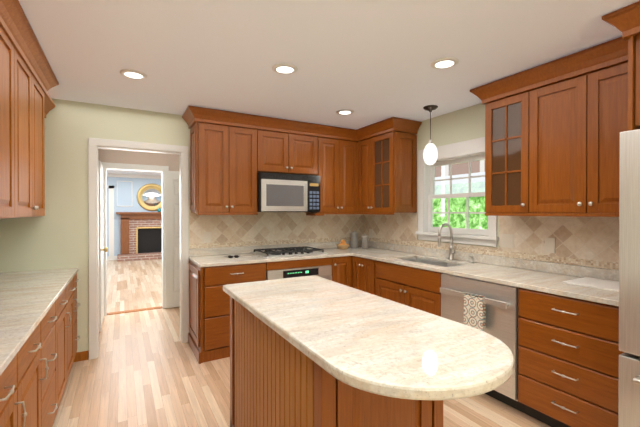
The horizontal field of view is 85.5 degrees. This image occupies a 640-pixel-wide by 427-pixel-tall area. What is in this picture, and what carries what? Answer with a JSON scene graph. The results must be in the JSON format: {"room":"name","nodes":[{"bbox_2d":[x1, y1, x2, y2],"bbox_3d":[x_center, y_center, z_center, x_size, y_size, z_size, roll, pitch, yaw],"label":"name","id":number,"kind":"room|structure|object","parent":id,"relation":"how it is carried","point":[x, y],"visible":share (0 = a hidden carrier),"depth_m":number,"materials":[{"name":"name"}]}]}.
{"room":"kitchen","nodes":[
{"label":"kitchen","id":0,"kind":"room"},
{"bbox_2d":[106,169,161,175],"bbox_3d":[-3.467,-1.194,8.015,7.440,0.100,6.200,0,0,-30],"label":"ceiling","id":1,"kind":"structure","parent":0,"point":[134,172],"depth_m":9.74,"materials":[{"name":"white paint"}]},
{"bbox_2d":[107,177,161,255],"bbox_3d":[-4.976,0.043,10.660,7.200,2.600,0.120,0,0,-30],"label":"wall","id":2,"kind":"structure","parent":0,"point":[127,193],"depth_m":10.12,"materials":[{"name":"blue"}]},
{"bbox_2d":[107,173,161,259],"bbox_3d":[-4.931,0.093,10.582,7.200,2.500,0.060,0,0,-30],"label":"trim","id":3,"kind":"structure","parent":2,"relation":"attached to","point":[111,256],"depth_m":9.99,"materials":[{"name":"white wood"}]},
{"bbox_2d":[137,183,161,210],"bbox_3d":[-5.080,-0.491,10.504,0.840,0.840,0.035,0,0,-30],"label":"round mirror","id":4,"kind":"object","parent":2,"relation":"attached to","point":[149,197],"visible":0.9,"depth_m":10.48,"materials":[{"name":"gold metal"}]},
{"bbox_2d":[98,149,178,170],"bbox_3d":[-1.898,0.109,5.278,7.200,2.520,0.120,0,0,-30],"label":"wall","id":5,"kind":"structure","parent":0,"point":[171,161],"depth_m":4.85,"materials":[{"name":"beige paint"}]},
{"bbox_2d":[98,160,107,331],"bbox_3d":[-2.696,0.376,4.316,0.110,1.975,0.720,0,0,-30],"label":"door","id":6,"kind":"structure","parent":5,"relation":"in","point":[102,249],"depth_m":4.06,"materials":[{"name":"white wood"}]},
{"bbox_2d":[101,162,168,315],"bbox_3d":[-2.595,0.343,4.870,0.849,2.055,0.138,0,0,-30],"label":"door frame","id":7,"kind":"structure","parent":5,"relation":"attached to","point":[131,167],"depth_m":4.76,"materials":[{"name":"white wood"}]},
{"bbox_2d":[165,171,179,307],"bbox_3d":[-1.898,0.372,5.148,0.740,1.975,0.065,0,0,-30],"label":"door","id":8,"kind":"structure","parent":5,"relation":"in","point":[172,258],"depth_m":5.01,"materials":[{"name":"white wood"}]},
{"bbox_2d":[0,98,358,351],"bbox_3d":[-1.116,0.165,3.952,4.140,2.420,0.120,0,0,-30],"label":"wall","id":9,"kind":"structure","parent":0,"point":[56,236],"depth_m":3.21,"materials":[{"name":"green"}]},
{"bbox_2d":[74,351,88,361],"bbox_3d":[-2.480,1.337,3.100,0.682,0.085,0.014,0,0,-30],"label":"baseboard","id":10,"kind":"structure","parent":9,"relation":"attached to","point":[82,356],"depth_m":3.24,"materials":[{"name":"brown wood"}]},
{"bbox_2d":[88,138,188,359],"bbox_3d":[-1.828,0.331,3.546,0.897,2.092,0.156,0,0,-30],"label":"door frame","id":11,"kind":"structure","parent":9,"relation":"attached to","point":[95,145],"depth_m":3.40,"materials":[{"name":"white wood"}]},
{"bbox_2d":[186,106,257,213],"bbox_3d":[-1.034,-0.521,3.724,0.640,1.025,0.348,0,0,-30],"label":"upper cabinet","id":12,"kind":"object","parent":9,"relation":"attached to","point":[223,144],"depth_m":3.56,"materials":[{"name":"brown wood"}]},
{"bbox_2d":[190,212,361,248],"bbox_3d":[-0.407,-0.038,4.280,2.280,0.832,0.006,0,0,-30],"label":"backsplash","id":13,"kind":"structure","parent":9,"relation":"attached to","point":[264,228],"depth_m":4.18,"materials":[{"name":"tile"}]},
{"bbox_2d":[204,232,210,242],"bbox_3d":[-1.236,0.261,3.799,0.075,0.118,0.008,0,0,-30],"label":"electrical outlet","id":14,"kind":"object","parent":13,"relation":"attached to","point":[207,237],"visible":1,"depth_m":3.80,"materials":[{"name":"white plastic"}]},
{"bbox_2d":[258,116,317,175],"bbox_3d":[-0.433,-0.745,4.066,0.746,0.580,0.348,0,0,-30],"label":"upper cabinet","id":15,"kind":"object","parent":9,"relation":"attached to","point":[284,147],"depth_m":3.89,"materials":[{"name":"brown wood"}]},
{"bbox_2d":[257,172,319,211],"bbox_3d":[-0.404,-0.229,4.019,0.737,0.423,0.443,0,0,-30],"label":"microwave","id":16,"kind":"object","parent":15,"relation":"attached to","point":[278,192],"visible":1,"depth_m":3.83,"materials":[{"name":"silver metal"}]},
{"bbox_2d":[305,124,357,213],"bbox_3d":[0.164,-0.524,4.374,0.595,1.025,0.408,0,0,-30],"label":"upper cabinet","id":17,"kind":"object","parent":9,"relation":"attached to","point":[337,146],"depth_m":4.24,"materials":[{"name":"brown wood"}]},
{"bbox_2d":[52,259,550,426],"bbox_3d":[-1.508,1.400,4.603,10.000,0.064,14.650,0,0,-30],"label":"floor","id":18,"kind":"structure","parent":0,"point":[144,369],"depth_m":2.85,"materials":[{"name":"brown wood"}]},
{"bbox_2d":[0,341,27,426],"bbox_3d":[-1.364,0.967,1.062,0.594,0.844,0.523,0,0,-30],"label":"base cabinet","id":19,"kind":"object","parent":18,"relation":"on","point":[14,379],"depth_m":1.35,"materials":[{"name":"brown wood"}]},
{"bbox_2d":[27,318,43,426],"bbox_3d":[-1.561,0.965,1.407,0.594,0.844,0.522,0,0,-30],"label":"base cabinet","id":20,"kind":"object","parent":18,"relation":"on","point":[34,376],"depth_m":1.69,"materials":[{"name":"brown wood"}]},
{"bbox_2d":[44,296,59,426],"bbox_3d":[-1.805,0.963,1.833,0.594,0.844,0.585,0,0,-30],"label":"base cabinet","id":21,"kind":"object","parent":18,"relation":"on","point":[52,318],"depth_m":2.04,"materials":[{"name":"brown wood"}]},
{"bbox_2d":[0,268,77,375],"bbox_3d":[-1.070,0.481,0.556,0.603,0.130,5.817,0,0,-30],"label":"countertop","id":22,"kind":"structure","parent":21,"relation":"on","point":[28,299],"depth_m":2.01,"materials":[{"name":"stone"}]},
{"bbox_2d":[60,285,71,401],"bbox_3d":[-2.049,0.961,2.260,0.594,0.844,0.524,0,0,-30],"label":"base cabinet","id":23,"kind":"object","parent":18,"relation":"on","point":[65,325],"depth_m":2.52,"materials":[{"name":"brown wood"}]},
{"bbox_2d":[68,274,75,364],"bbox_3d":[-2.246,0.960,2.603,0.594,0.844,0.521,0,0,-30],"label":"base cabinet","id":24,"kind":"object","parent":18,"relation":"on","point":[72,285],"depth_m":2.92,"materials":[{"name":"brown wood"}]},
{"bbox_2d":[76,273,79,351],"bbox_3d":[-2.432,0.958,2.929,0.594,0.844,0.351,0,0,-30],"label":"base cabinet","id":25,"kind":"object","parent":18,"relation":"on","point":[77,303],"depth_m":3.16,"materials":[{"name":"brown wood"}]},
{"bbox_2d":[107,306,162,314],"bbox_3d":[-2.600,1.367,4.883,0.691,0.007,0.100,0,0,-30],"label":"threshold","id":26,"kind":"object","parent":18,"relation":"on","point":[128,311],"visible":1,"depth_m":4.87,"materials":[{"name":"brown wood"}]},
{"bbox_2d":[116,212,161,261],"bbox_3d":[-4.966,0.650,10.310,1.900,1.380,0.498,0,0,-30],"label":"fireplace","id":27,"kind":"object","parent":18,"relation":"on","point":[141,235],"visible":0.54,"depth_m":10.23,"materials":[{"name":"brick"}]},
{"bbox_2d":[188,260,267,363],"bbox_3d":[-0.969,0.935,3.612,0.645,0.884,0.618,0,0,-30],"label":"base cabinet","id":28,"kind":"object","parent":18,"relation":"on","point":[209,321],"depth_m":3.27,"materials":[{"name":"brown wood"}]},
{"bbox_2d":[266,265,331,280],"bbox_3d":[-0.335,0.978,3.932,0.760,0.795,0.657,0,0,-30],"label":"oven","id":29,"kind":"object","parent":18,"relation":"on","point":[325,271],"visible":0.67,"depth_m":3.69,"materials":[{"name":"silver metal"}]},
{"bbox_2d":[304,256,351,286],"bbox_3d":[0.110,0.932,4.229,0.301,0.884,0.618,0,0,-30],"label":"base cabinet","id":30,"kind":"object","parent":18,"relation":"on","point":[341,266],"depth_m":3.94,"materials":[{"name":"brown wood"}]},
{"bbox_2d":[189,242,352,266],"bbox_3d":[-0.526,0.436,3.856,1.680,0.110,0.631,0,0,-30],"label":"countertop","id":31,"kind":"structure","parent":30,"relation":"on","point":[203,257],"depth_m":3.80,"materials":[{"name":"stone"}]},
{"bbox_2d":[224,255,250,257],"bbox_3d":[-0.870,0.447,3.665,0.258,0.026,0.145,0,0,-30],"label":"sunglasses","id":32,"kind":"object","parent":31,"relation":"on","point":[235,256],"visible":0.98,"depth_m":3.60,"materials":[{"name":"black"}]},
{"bbox_2d":[250,246,326,257],"bbox_3d":[-0.360,0.435,3.971,0.740,0.048,0.490,0,0,-30],"label":"cooktop","id":33,"kind":"object","parent":31,"relation":"in","point":[286,252],"visible":1,"depth_m":3.86,"materials":[{"name":"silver metal"}]},
{"bbox_2d":[230,296,442,426],"bbox_3d":[-0.020,0.938,1.823,0.597,0.895,1.152,0,0,-30],"label":"kitchen island","id":34,"kind":"object","parent":18,"relation":"on","point":[271,385],"depth_m":1.51,"materials":[{"name":"brown wood"}]},
{"bbox_2d":[223,276,513,426],"bbox_3d":[0.074,0.471,1.655,0.676,0.038,1.612,0,0,-30],"label":"island countertop","id":35,"kind":"structure","parent":34,"relation":"on","point":[401,361],"depth_m":1.28,"materials":[{"name":"beige stone"}]},
{"bbox_2d":[352,256,423,296],"bbox_3d":[0.762,0.933,3.972,0.618,0.884,0.488,0,0,-30],"label":"base cabinet","id":36,"kind":"object","parent":18,"relation":"on","point":[366,273],"depth_m":3.70,"materials":[{"name":"brown wood"}]},
{"bbox_2d":[380,272,440,316],"bbox_3d":[1.066,1.028,3.441,0.618,0.700,0.880,0,0,-30],"label":"base cabinet","id":37,"kind":"object","parent":18,"relation":"on","point":[418,290],"depth_m":3.16,"materials":[{"name":"brown wood"}]},
{"bbox_2d":[440,273,523,412],"bbox_3d":[1.404,0.941,2.759,0.672,0.880,0.632,0,0,-30],"label":"dishwasher","id":38,"kind":"object","parent":18,"relation":"on","point":[491,308],"visible":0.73,"depth_m":2.51,"materials":[{"name":"silver metal"}]},
{"bbox_2d":[464,292,485,330],"bbox_3d":[1.145,0.732,2.569,0.034,0.260,0.160,0,0,-30],"label":"towel","id":39,"kind":"object","parent":38,"relation":"hanging from","point":[474,305],"depth_m":2.55,"materials":[{"name":"beige fabric"}]},
{"bbox_2d":[518,288,623,426],"bbox_3d":[1.751,0.941,2.243,0.618,0.884,0.600,0,0,-30],"label":"base cabinet","id":40,"kind":"object","parent":18,"relation":"on","point":[569,352],"depth_m":2.08,"materials":[{"name":"brown wood"}]},
{"bbox_2d":[333,240,618,306],"bbox_3d":[1.115,0.523,3.343,0.628,0.280,3.151,0,0,-30],"label":"countertop","id":41,"kind":"structure","parent":40,"relation":"on","point":[545,277],"depth_m":2.79,"materials":[{"name":"stone"}]},
{"bbox_2d":[336,240,349,248],"bbox_3d":[0.298,0.397,4.462,0.177,0.119,0.180,0,0,-30],"label":"fruit basket","id":42,"kind":"object","parent":41,"relation":"on","point":[342,245],"visible":1,"depth_m":4.41,"materials":[{"name":"brown"}]},
{"bbox_2d":[350,231,357,247],"bbox_3d":[0.454,0.343,4.591,0.100,0.227,0.102,0,0,-30],"label":"canister","id":43,"kind":"object","parent":41,"relation":"on","point":[354,239],"visible":1,"depth_m":4.55,"materials":[{"name":"silver metal"}]},
{"bbox_2d":[361,234,367,248],"bbox_3d":[0.587,0.360,4.529,0.089,0.192,0.090,0,0,-30],"label":"canister","id":44,"kind":"object","parent":41,"relation":"on","point":[364,241],"visible":1,"depth_m":4.49,"materials":[{"name":"silver metal"}]},
{"bbox_2d":[401,258,457,266],"bbox_3d":[1.073,0.577,3.409,0.352,0.172,0.692,0,0,-30],"label":"sink","id":45,"kind":"object","parent":41,"relation":"in","point":[433,261],"depth_m":3.57,"materials":[{"name":"silver metal"}]},
{"bbox_2d":[438,223,455,259],"bbox_3d":[1.255,0.278,3.404,0.218,0.367,0.106,0,0,-30],"label":"faucet","id":46,"kind":"object","parent":41,"relation":"on","point":[451,252],"visible":1,"depth_m":3.44,"materials":[{"name":"silver metal"}]},
{"bbox_2d":[562,277,618,291],"bbox_3d":[1.856,0.462,2.272,0.330,0.010,0.330,0,0,-30],"label":"cutting board","id":47,"kind":"object","parent":41,"relation":"on","point":[610,285],"visible":0.69,"depth_m":2.26,"materials":[{"name":"white plastic"}]},
{"bbox_2d":[602,1,639,130],"bbox_3d":[2.062,0.179,1.548,0.764,2.415,1.051,0,0,-30],"label":"upper cabinet","id":48,"kind":"object","parent":18,"relation":"on","point":[625,21],"visible":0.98,"depth_m":1.78,"materials":[{"name":"brown wood"}]},
{"bbox_2d":[618,129,639,426],"bbox_3d":[2.005,0.487,1.479,0.878,1.760,0.905,0,0,-30],"label":"refrigerator","id":49,"kind":"object","parent":18,"relation":"on","point":[629,293],"visible":1,"depth_m":1.65,"materials":[{"name":"silver metal"}]},
{"bbox_2d":[18,0,639,129],"bbox_3d":[0.455,-1.082,1.198,4.140,0.100,6.450,0,0,-30],"label":"ceiling","id":50,"kind":"structure","parent":0,"point":[368,62],"depth_m":2.19,"materials":[{"name":"white paint"}]},
{"bbox_2d":[120,69,147,79],"bbox_3d":[-1.387,-1.032,2.579,0.184,0.012,0.184,0,0,-30],"label":"recessed light","id":51,"kind":"object","parent":50,"relation":"in","point":[133,74],"visible":1,"depth_m":2.56,"materials":[{"name":"white"}]},
{"bbox_2d":[272,63,297,73],"bbox_3d":[-0.251,-1.031,2.479,0.184,0.012,0.184,0,0,-30],"label":"recessed light","id":52,"kind":"object","parent":50,"relation":"in","point":[283,68],"visible":1,"depth_m":2.46,"materials":[{"name":"white"}]},
{"bbox_2d":[336,109,353,114],"bbox_3d":[0.258,-1.036,3.547,0.184,0.012,0.184,0,0,-30],"label":"recessed light","id":53,"kind":"object","parent":50,"relation":"in","point":[345,111],"visible":1,"depth_m":3.52,"materials":[{"name":"white"}]},
{"bbox_2d":[423,105,437,164],"bbox_3d":[1.081,-0.758,3.392,0.140,0.568,0.140,0,0,-30],"label":"pendant light","id":54,"kind":"object","parent":50,"relation":"hanging from","point":[430,154],"visible":1,"depth_m":3.35,"materials":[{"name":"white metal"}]},
{"bbox_2d":[430,57,458,68],"bbox_3d":[0.857,-1.031,2.385,0.184,0.012,0.184,0,0,-30],"label":"recessed light","id":55,"kind":"object","parent":50,"relation":"in","point":[444,63],"visible":1,"depth_m":2.37,"materials":[{"name":"white"}]},
{"bbox_2d":[373,103,602,268],"bbox_3d":[2.200,0.173,2.202,0.120,2.420,6.450,0,0,-30],"label":"wall","id":56,"kind":"structure","parent":0,"point":[464,124],"depth_m":3.53,"materials":[{"name":"yellow paint"}]},
{"bbox_2d":[358,124,373,213],"bbox_3d":[0.685,-0.524,4.327,0.394,1.025,0.351,0,0,-30],"label":"upper cabinet","id":57,"kind":"object","parent":56,"relation":"attached to","point":[370,169],"depth_m":4.23,"materials":[{"name":"brown wood"}]},
{"bbox_2d":[374,118,417,213],"bbox_3d":[0.848,-0.523,4.088,0.348,1.025,0.464,0,0,-30],"label":"upper cabinet","id":58,"kind":"object","parent":56,"relation":"attached to","point":[395,139],"depth_m":3.90,"materials":[{"name":"brown wood"}]},
{"bbox_2d":[415,137,498,246],"bbox_3d":[1.397,-0.208,3.553,0.170,1.010,0.985,0,0,-30],"label":"window","id":59,"kind":"structure","parent":56,"relation":"in","point":[467,151],"depth_m":3.58,"materials":[{"name":"white wood"}]},
{"bbox_2d":[362,213,618,269],"bbox_3d":[1.384,0.187,3.496,0.006,0.388,3.147,0,0,-30],"label":"backsplash","id":60,"kind":"structure","parent":56,"relation":"attached to","point":[588,241],"depth_m":2.80,"materials":[{"name":"tile"}]},
{"bbox_2d":[369,229,372,237],"bbox_3d":[0.689,0.272,4.697,0.008,0.118,0.075,0,0,-30],"label":"electrical outlet","id":61,"kind":"object","parent":60,"relation":"attached to","point":[370,233],"visible":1,"depth_m":4.69,"materials":[{"name":"white plastic"}]},
{"bbox_2d":[501,234,513,247],"bbox_3d":[1.640,0.239,3.034,0.008,0.118,0.118,0,0,-30],"label":"electrical outlet","id":62,"kind":"object","parent":60,"relation":"attached to","point":[507,240],"visible":1,"depth_m":3.03,"materials":[{"name":"white plastic"}]},
{"bbox_2d":[545,238,554,252],"bbox_3d":[1.813,0.251,2.732,0.008,0.118,0.075,0,0,-30],"label":"electrical outlet","id":63,"kind":"object","parent":60,"relation":"attached to","point":[549,245],"visible":1,"depth_m":2.73,"materials":[{"name":"white plastic"}]},
{"bbox_2d":[470,37,627,216],"bbox_3d":[1.708,-0.504,2.507,0.424,1.047,1.119,0,0,-30],"label":"upper cabinet","id":64,"kind":"object","parent":56,"relation":"attached to","point":[554,128],"visible":0.9,"depth_m":2.36,"materials":[{"name":"brown wood"}]},
{"bbox_3d":[-1.260,0.183,0.154,0.120,2.420,6.330,0,0,-30],"label":"wall","id":65,"kind":"structure","parent":0,"visible":0},
{"bbox_2d":[0,12,19,218],"bbox_3d":[-1.665,-0.456,1.435,0.448,0.965,0.919,0,0,-30],"label":"upper cabinet","id":66,"kind":"object","parent":65,"relation":"attached to","point":[9,46],"depth_m":1.82,"materials":[{"name":"brown wood"}]},
{"bbox_2d":[20,48,47,217],"bbox_3d":[-2.078,-0.459,2.158,0.448,0.965,0.992,0,0,-30],"label":"upper cabinet","id":67,"kind":"object","parent":65,"relation":"attached to","point":[28,80],"depth_m":2.25,"materials":[{"name":"brown wood"}]},
{"label":"outside","id":68,"kind":"structure","parent":0,"visible":0},
{"bbox_2d":[433,160,487,228],"bbox_3d":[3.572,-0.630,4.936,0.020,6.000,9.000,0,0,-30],"label":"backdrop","id":69,"kind":"structure","parent":68,"point":[454,218],"depth_m":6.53,"materials":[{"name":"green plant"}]}
]}

